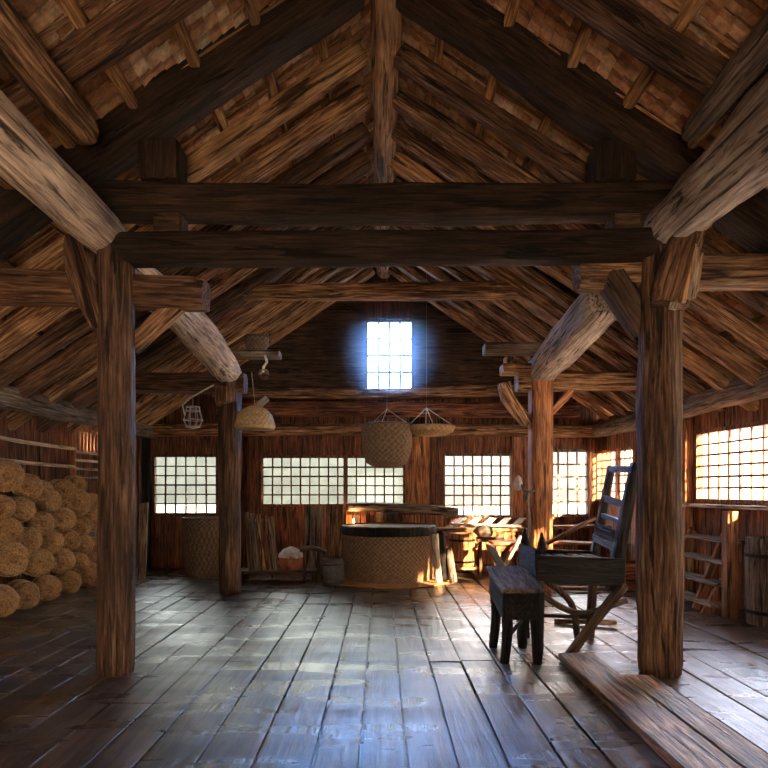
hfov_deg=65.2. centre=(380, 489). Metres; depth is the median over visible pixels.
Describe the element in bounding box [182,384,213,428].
wire lantern
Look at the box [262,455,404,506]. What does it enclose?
window
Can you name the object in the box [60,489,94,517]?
roll
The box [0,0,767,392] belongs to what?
ceiling
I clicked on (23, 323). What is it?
rafter
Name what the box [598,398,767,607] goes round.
wall
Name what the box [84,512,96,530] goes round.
roll
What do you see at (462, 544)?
tub
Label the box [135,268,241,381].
roof beam
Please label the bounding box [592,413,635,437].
wall plate
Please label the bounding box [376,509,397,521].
wooden bucket
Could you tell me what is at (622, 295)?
brace
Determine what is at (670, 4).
roof lath
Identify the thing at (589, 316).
roof beam
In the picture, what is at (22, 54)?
roof beam
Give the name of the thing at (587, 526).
board
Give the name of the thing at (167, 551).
wall
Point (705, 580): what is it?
shelf
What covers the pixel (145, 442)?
stud
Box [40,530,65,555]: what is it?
roll
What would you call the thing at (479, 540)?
trestle
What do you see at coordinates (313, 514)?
board
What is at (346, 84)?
roof lath
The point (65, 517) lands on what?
roll
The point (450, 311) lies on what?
rafter
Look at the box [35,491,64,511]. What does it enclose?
roll
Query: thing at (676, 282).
brace
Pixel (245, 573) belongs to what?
bench
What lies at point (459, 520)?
board
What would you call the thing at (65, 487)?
roll
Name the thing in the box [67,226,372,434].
rafter
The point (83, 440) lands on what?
shutter
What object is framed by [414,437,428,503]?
stud
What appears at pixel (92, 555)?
roll
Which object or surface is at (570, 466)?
window
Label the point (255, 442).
stud
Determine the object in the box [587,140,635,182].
block
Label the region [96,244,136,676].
timber post
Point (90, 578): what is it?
roll
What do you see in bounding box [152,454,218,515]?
window
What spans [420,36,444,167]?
batten
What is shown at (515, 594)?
bench
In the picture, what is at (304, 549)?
stool
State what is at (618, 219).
block
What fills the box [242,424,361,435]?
wall plate
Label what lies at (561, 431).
wall plate
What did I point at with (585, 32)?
batten
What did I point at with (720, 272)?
cross beam
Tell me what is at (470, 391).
wall plate
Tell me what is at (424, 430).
hanging basket
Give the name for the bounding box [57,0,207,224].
batten
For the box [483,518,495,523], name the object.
board
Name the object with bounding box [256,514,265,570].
leaning board
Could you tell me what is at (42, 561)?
roll
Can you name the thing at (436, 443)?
stud
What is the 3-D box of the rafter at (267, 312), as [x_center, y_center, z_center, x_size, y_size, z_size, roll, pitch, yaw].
[-2.819,-2.627,10.600,5.384,3.724,0.248,0,0,1]
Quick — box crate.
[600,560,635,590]
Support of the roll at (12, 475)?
on the roll at (8, 507)
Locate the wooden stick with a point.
(562, 621)
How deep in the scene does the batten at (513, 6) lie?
5.79 m
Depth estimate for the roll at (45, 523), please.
8.54 m
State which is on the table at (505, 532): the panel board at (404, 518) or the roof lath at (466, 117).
the panel board at (404, 518)
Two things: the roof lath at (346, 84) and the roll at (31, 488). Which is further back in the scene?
the roll at (31, 488)
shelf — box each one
[684,533,745,544]
[684,552,743,565]
[684,590,720,606]
[685,571,721,586]
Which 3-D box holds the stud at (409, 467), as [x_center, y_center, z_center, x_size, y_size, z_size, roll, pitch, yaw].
[0.584,-0.400,12.250,0.184,1.374,0.090,0,0,0]
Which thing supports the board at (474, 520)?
on the table at (505, 532)
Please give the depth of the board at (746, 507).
8.20 m
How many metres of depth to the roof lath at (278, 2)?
5.11 m
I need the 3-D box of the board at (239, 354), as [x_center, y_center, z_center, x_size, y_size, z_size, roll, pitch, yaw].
[-1.950,-2.086,9.250,0.800,0.100,0.280,0,0,0]
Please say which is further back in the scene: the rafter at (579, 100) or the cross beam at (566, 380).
the cross beam at (566, 380)
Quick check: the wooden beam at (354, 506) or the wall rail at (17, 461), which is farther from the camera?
the wooden beam at (354, 506)
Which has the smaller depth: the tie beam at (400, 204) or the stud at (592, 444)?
the tie beam at (400, 204)
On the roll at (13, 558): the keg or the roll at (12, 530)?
the roll at (12, 530)
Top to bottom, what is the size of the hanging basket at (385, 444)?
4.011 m
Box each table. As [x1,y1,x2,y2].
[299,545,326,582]
[436,527,527,571]
[488,540,562,565]
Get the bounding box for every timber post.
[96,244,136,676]
[218,380,241,594]
[528,379,552,594]
[635,243,684,678]
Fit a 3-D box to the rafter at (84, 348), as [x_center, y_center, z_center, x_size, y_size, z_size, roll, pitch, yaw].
[-2.934,-2.550,7.942,5.623,3.877,0.236,0,0,0]
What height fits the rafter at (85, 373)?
3.787 m
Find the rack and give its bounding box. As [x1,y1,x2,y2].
[684,511,745,617]
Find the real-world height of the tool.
0.405 m
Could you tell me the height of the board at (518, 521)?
0.178 m
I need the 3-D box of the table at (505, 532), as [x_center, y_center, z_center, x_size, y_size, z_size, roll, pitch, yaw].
[1.070,1.173,11.950,3.580,0.855,0.500,0,0,0]
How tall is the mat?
0.022 m
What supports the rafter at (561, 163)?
on the wall plate at (624, 424)
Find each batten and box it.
[0,61,221,316]
[0,176,68,234]
[0,257,78,310]
[0,315,94,359]
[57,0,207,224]
[171,20,241,163]
[243,0,297,166]
[317,37,340,165]
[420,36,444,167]
[467,0,520,167]
[521,22,592,170]
[554,0,705,224]
[563,68,767,285]
[719,314,767,338]
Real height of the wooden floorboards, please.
0.070 m
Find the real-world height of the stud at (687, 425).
2.700 m
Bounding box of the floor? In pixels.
[0,568,767,767]
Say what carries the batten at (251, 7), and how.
on the rafter
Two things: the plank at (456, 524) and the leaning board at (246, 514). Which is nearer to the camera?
the leaning board at (246, 514)
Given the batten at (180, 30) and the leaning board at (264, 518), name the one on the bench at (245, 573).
the leaning board at (264, 518)
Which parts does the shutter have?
rail, rail, rail, rail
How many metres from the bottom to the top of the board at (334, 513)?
1.338 m
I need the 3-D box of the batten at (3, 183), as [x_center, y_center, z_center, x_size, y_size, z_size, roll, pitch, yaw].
[-3.154,-2.596,7.300,0.133,0.106,10.600,0,0,0]
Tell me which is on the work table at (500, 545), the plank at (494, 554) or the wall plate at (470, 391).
the plank at (494, 554)
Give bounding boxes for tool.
[513,475,535,500]
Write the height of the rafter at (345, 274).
3.676 m
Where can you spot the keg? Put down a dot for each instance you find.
(756, 547)
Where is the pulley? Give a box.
[258,355,268,378]
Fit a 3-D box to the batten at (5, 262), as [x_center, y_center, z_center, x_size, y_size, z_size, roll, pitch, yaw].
[-3.702,-2.246,7.300,0.124,0.112,10.601,0,0,0]
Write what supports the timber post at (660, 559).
on the floor
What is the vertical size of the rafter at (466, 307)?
3.370 m
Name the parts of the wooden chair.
knob, leg, panel, leg, knob, panel, seat, armrest, panel, leg, leg, post, rail, post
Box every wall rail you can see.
[0,436,75,449]
[0,458,75,468]
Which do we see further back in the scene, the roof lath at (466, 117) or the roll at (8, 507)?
the roll at (8, 507)
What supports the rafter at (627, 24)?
on the wall plate at (737, 391)
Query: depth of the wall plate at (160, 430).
12.10 m
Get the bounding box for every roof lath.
[35,0,100,40]
[125,81,348,231]
[182,0,284,68]
[413,81,767,322]
[539,39,704,149]
[657,0,767,73]
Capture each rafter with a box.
[0,0,209,121]
[0,0,364,259]
[0,35,345,266]
[0,40,368,318]
[0,84,369,355]
[0,122,369,389]
[0,149,371,418]
[7,176,369,430]
[36,227,352,432]
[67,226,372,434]
[92,268,343,434]
[136,268,365,421]
[139,268,374,424]
[388,226,635,397]
[388,267,613,420]
[390,151,758,411]
[391,120,767,384]
[392,176,725,411]
[393,86,767,359]
[394,43,767,316]
[396,0,767,252]
[396,266,630,417]
[411,227,691,398]
[416,33,743,253]
[417,266,635,412]
[551,0,756,120]
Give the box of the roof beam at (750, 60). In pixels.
[681,9,767,141]
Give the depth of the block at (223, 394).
9.02 m
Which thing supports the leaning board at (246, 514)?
on the bench at (245, 573)
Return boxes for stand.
[455,565,477,578]
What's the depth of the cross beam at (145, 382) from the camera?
9.16 m
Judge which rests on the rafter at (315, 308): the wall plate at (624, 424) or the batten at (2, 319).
the batten at (2, 319)
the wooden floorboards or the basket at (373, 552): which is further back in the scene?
the basket at (373, 552)
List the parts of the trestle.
leg, leg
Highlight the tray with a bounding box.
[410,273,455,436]
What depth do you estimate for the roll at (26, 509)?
8.10 m
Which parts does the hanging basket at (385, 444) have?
cord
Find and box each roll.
[0,458,25,493]
[0,495,16,521]
[0,518,26,544]
[0,542,30,578]
[0,584,21,616]
[7,579,45,609]
[9,495,37,522]
[12,473,43,499]
[17,526,44,552]
[22,511,56,535]
[23,547,55,577]
[32,479,55,504]
[32,575,63,600]
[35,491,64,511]
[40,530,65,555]
[49,478,77,501]
[49,507,76,532]
[51,548,75,573]
[55,571,83,594]
[59,529,82,550]
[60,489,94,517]
[64,475,88,489]
[70,552,92,573]
[71,516,91,536]
[72,535,93,554]
[79,561,96,586]
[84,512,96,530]
[86,493,97,514]
[87,537,96,561]
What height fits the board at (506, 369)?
0.150 m
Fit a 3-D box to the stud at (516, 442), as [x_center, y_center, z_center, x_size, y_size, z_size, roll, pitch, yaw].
[2.778,-0.256,12.250,0.226,1.660,0.090,0,0,0]
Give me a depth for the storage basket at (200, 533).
10.98 m
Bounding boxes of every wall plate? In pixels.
[0,385,155,437]
[152,424,217,436]
[212,384,527,399]
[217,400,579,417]
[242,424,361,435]
[446,424,527,436]
[553,425,594,437]
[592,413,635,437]
[683,368,767,418]
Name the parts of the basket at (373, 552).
lid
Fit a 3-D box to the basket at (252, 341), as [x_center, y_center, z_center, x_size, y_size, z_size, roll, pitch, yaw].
[-1.912,-2.321,9.230,0.408,0.360,0.408,0,0,0]
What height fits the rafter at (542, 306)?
3.550 m
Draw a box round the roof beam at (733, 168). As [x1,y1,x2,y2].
[643,73,767,243]
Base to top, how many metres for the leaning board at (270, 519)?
0.940 m
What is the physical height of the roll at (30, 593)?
0.403 m
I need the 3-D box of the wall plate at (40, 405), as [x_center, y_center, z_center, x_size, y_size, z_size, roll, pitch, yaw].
[-4.866,-1.202,7.151,0.356,0.342,10.305,0,0,1]
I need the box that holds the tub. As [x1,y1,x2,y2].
[449,532,474,566]
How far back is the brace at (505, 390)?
9.18 m
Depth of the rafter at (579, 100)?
5.12 m
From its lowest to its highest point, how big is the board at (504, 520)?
0.178 m
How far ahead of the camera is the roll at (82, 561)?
9.46 m
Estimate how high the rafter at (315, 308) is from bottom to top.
3.645 m
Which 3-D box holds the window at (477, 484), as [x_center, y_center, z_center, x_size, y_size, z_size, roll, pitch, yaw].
[1.978,-0.092,12.330,1.442,1.320,0.130,0,0,0]
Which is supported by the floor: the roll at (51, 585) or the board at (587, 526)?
the roll at (51, 585)
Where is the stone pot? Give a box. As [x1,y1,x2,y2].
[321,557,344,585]
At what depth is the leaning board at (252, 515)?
10.59 m
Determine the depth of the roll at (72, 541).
9.25 m
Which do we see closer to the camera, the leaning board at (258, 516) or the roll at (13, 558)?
the roll at (13, 558)
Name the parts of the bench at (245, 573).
leg, post, seat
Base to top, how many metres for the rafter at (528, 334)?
3.373 m
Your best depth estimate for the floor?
4.98 m
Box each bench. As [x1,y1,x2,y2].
[241,519,316,581]
[486,566,543,663]
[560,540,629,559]
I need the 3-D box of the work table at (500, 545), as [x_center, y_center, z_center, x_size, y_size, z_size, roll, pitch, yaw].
[2.562,1.248,10.700,1.202,0.706,0.550,0,0,0]
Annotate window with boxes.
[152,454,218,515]
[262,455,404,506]
[365,319,413,387]
[442,453,510,517]
[553,449,588,516]
[597,446,631,501]
[694,420,767,503]
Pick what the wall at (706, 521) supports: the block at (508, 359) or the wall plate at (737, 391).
the wall plate at (737, 391)
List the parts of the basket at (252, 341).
handle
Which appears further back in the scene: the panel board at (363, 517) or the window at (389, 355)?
the window at (389, 355)
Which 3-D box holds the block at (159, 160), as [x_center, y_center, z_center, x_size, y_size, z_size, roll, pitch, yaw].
[-1.930,-2.870,5.320,0.340,0.340,0.280,0,0,0]
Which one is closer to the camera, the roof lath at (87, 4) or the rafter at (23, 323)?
the roof lath at (87, 4)
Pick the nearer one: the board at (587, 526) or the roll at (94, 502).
the roll at (94, 502)
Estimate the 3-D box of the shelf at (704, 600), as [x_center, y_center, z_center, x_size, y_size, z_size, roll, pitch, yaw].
[4.285,1.470,8.285,0.240,0.045,1.330,0,0,-1]
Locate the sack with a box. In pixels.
[473,525,492,536]
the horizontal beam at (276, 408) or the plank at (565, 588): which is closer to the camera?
the plank at (565, 588)
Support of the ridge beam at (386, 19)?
on the rafter at (542, 306)
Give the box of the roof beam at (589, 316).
[528,293,615,380]
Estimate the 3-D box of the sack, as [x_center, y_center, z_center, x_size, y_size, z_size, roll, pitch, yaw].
[1.906,0.755,11.101,0.328,0.230,0.385,0,0,-25]
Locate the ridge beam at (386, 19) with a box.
[371,0,401,278]
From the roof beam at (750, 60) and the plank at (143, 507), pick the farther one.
the plank at (143, 507)
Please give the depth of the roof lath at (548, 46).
5.12 m
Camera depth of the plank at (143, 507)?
10.92 m
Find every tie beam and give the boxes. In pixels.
[92,180,676,226]
[110,227,662,267]
[242,280,519,301]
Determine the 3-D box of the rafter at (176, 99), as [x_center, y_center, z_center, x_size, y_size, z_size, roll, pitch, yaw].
[-3.088,-2.535,5.269,5.904,4.095,0.404,0,0,0]
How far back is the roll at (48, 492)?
8.64 m
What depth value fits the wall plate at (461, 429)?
12.10 m
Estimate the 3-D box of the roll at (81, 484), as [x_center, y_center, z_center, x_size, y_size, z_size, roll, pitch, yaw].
[-5.033,-0.086,9.803,0.616,0.308,0.283,0,0,41]
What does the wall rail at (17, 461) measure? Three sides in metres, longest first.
2.621 x 0.073 x 0.058 m
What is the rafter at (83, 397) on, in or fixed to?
on the wall plate at (40, 405)
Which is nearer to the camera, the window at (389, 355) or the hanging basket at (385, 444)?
the hanging basket at (385, 444)
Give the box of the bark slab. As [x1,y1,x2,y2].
[430,534,441,582]
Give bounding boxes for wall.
[0,412,138,584]
[139,267,609,568]
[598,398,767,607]
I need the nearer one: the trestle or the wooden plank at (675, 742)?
the wooden plank at (675, 742)
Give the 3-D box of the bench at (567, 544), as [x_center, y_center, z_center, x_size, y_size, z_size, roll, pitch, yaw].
[3.856,1.278,10.948,1.246,0.645,0.400,0,0,34]
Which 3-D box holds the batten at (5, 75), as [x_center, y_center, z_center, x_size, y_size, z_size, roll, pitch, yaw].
[-2.642,-2.941,7.300,0.116,0.107,10.600,0,0,0]
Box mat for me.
[340,572,449,588]
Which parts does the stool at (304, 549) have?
leg, leg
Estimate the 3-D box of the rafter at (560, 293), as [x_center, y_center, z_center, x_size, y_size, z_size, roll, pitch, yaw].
[2.699,-2.696,8.575,5.137,3.541,0.216,0,0,0]
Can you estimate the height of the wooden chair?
1.894 m
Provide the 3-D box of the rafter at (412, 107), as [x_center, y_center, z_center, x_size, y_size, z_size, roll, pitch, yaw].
[2.807,-2.625,6.699,5.358,3.677,0.228,0,0,0]
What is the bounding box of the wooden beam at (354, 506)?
[346,502,458,516]
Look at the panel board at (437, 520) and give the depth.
12.08 m
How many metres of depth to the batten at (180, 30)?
4.97 m
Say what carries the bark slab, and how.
on the mat
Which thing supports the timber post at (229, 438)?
on the floor
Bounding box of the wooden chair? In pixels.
[519,462,636,655]
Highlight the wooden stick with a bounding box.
[554,618,616,624]
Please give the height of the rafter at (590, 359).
3.459 m
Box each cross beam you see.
[0,267,210,311]
[135,372,247,393]
[514,371,636,391]
[572,253,767,292]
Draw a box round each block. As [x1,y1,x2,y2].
[138,139,186,181]
[153,212,187,230]
[503,356,513,362]
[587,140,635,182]
[605,211,640,228]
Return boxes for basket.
[182,516,218,576]
[243,327,269,349]
[341,522,435,583]
[361,409,412,467]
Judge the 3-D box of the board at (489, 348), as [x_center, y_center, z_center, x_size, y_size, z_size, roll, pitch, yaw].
[2.015,-2.163,9.220,0.870,0.160,0.280,0,0,0]
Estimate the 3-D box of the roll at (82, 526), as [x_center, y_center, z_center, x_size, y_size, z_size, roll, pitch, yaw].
[-4.945,0.583,9.781,0.406,0.384,0.576,0,0,-36]
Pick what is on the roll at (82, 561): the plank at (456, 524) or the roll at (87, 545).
the roll at (87, 545)
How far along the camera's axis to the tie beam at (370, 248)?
5.13 m
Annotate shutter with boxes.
[70,426,97,478]
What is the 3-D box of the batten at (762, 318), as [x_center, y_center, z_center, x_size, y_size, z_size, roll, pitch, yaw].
[4.212,-1.897,7.300,0.116,0.109,10.600,0,0,0]
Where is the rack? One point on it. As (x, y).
(724, 599)
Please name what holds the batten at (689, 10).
on the rafter at (412, 107)
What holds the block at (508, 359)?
on the board at (506, 369)
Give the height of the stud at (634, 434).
2.700 m
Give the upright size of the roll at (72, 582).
0.374 m
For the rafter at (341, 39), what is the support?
attached to the ceiling
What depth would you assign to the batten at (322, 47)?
5.96 m
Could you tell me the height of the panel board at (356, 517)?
0.240 m
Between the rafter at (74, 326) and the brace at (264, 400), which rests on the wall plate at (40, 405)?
the rafter at (74, 326)
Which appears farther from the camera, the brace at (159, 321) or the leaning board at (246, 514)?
the leaning board at (246, 514)
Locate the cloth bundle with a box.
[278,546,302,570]
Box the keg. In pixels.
[744,536,767,627]
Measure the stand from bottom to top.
0.212 m
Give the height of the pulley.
0.368 m
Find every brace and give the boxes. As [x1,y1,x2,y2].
[63,234,98,333]
[135,308,185,353]
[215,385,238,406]
[255,396,269,406]
[497,381,530,427]
[553,389,574,414]
[599,269,640,339]
[650,230,704,310]
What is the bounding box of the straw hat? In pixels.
[234,372,275,430]
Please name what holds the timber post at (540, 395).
on the floor
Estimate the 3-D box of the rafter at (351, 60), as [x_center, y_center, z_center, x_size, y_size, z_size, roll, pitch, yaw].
[-3.012,-2.486,6.059,5.775,3.967,0.232,0,0,1]
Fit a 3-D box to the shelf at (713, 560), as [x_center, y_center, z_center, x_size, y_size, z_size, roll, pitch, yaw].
[4.475,0.940,8.285,0.240,0.045,1.330,0,0,-1]
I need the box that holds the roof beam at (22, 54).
[0,0,98,144]
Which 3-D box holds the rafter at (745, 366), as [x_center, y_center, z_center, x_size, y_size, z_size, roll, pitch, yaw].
[2.768,-2.648,7.346,5.286,3.638,0.231,0,0,-1]
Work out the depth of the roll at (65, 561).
8.97 m
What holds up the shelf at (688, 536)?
attached to the rack
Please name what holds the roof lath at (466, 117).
attached to the ceiling
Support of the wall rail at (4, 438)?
attached to the wall at (59, 435)
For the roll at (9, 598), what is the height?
0.422 m
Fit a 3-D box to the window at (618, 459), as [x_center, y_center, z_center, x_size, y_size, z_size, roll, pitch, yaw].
[4.534,-0.280,11.584,0.130,1.030,1.526,0,0,-7]
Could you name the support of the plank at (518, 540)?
on the floor
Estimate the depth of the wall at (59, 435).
9.34 m
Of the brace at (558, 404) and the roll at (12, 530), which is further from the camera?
the brace at (558, 404)
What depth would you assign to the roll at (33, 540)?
8.21 m
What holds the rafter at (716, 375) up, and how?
on the wall plate at (624, 424)
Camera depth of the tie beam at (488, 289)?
9.15 m
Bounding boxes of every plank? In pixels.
[137,502,147,579]
[449,523,520,526]
[486,544,504,565]
[504,535,521,565]
[552,586,600,591]
[558,653,741,767]
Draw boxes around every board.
[231,350,281,359]
[243,512,252,570]
[250,513,259,570]
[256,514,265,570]
[262,515,271,570]
[268,516,277,570]
[305,506,322,574]
[324,504,343,557]
[346,515,351,523]
[353,515,359,522]
[361,515,365,522]
[401,515,419,522]
[421,515,442,526]
[450,518,465,527]
[465,518,480,527]
[482,342,541,355]
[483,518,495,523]
[498,518,511,527]
[499,363,531,375]
[513,518,526,527]
[553,524,610,528]
[682,503,767,509]
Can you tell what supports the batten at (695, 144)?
on the rafter at (450, 311)
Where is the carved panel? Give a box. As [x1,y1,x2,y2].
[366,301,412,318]
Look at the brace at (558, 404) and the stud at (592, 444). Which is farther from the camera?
the stud at (592, 444)
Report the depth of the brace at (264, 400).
9.22 m
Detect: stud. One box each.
[141,437,150,568]
[249,436,261,514]
[405,437,413,503]
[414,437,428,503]
[430,437,443,503]
[511,437,522,517]
[588,440,596,550]
[632,431,637,559]
[682,418,692,590]
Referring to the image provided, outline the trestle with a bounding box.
[476,537,503,576]
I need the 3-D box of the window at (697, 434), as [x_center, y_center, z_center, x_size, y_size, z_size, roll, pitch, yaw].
[4.915,-0.355,8.330,0.130,1.080,1.626,0,0,-7]
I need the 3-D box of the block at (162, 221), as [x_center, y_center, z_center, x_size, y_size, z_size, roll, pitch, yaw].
[-1.850,-2.320,5.290,0.240,0.170,0.220,0,0,0]
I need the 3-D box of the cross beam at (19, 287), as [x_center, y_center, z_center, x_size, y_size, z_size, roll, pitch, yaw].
[-3.510,-1.836,5.391,3.893,0.472,0.306,0,0,0]

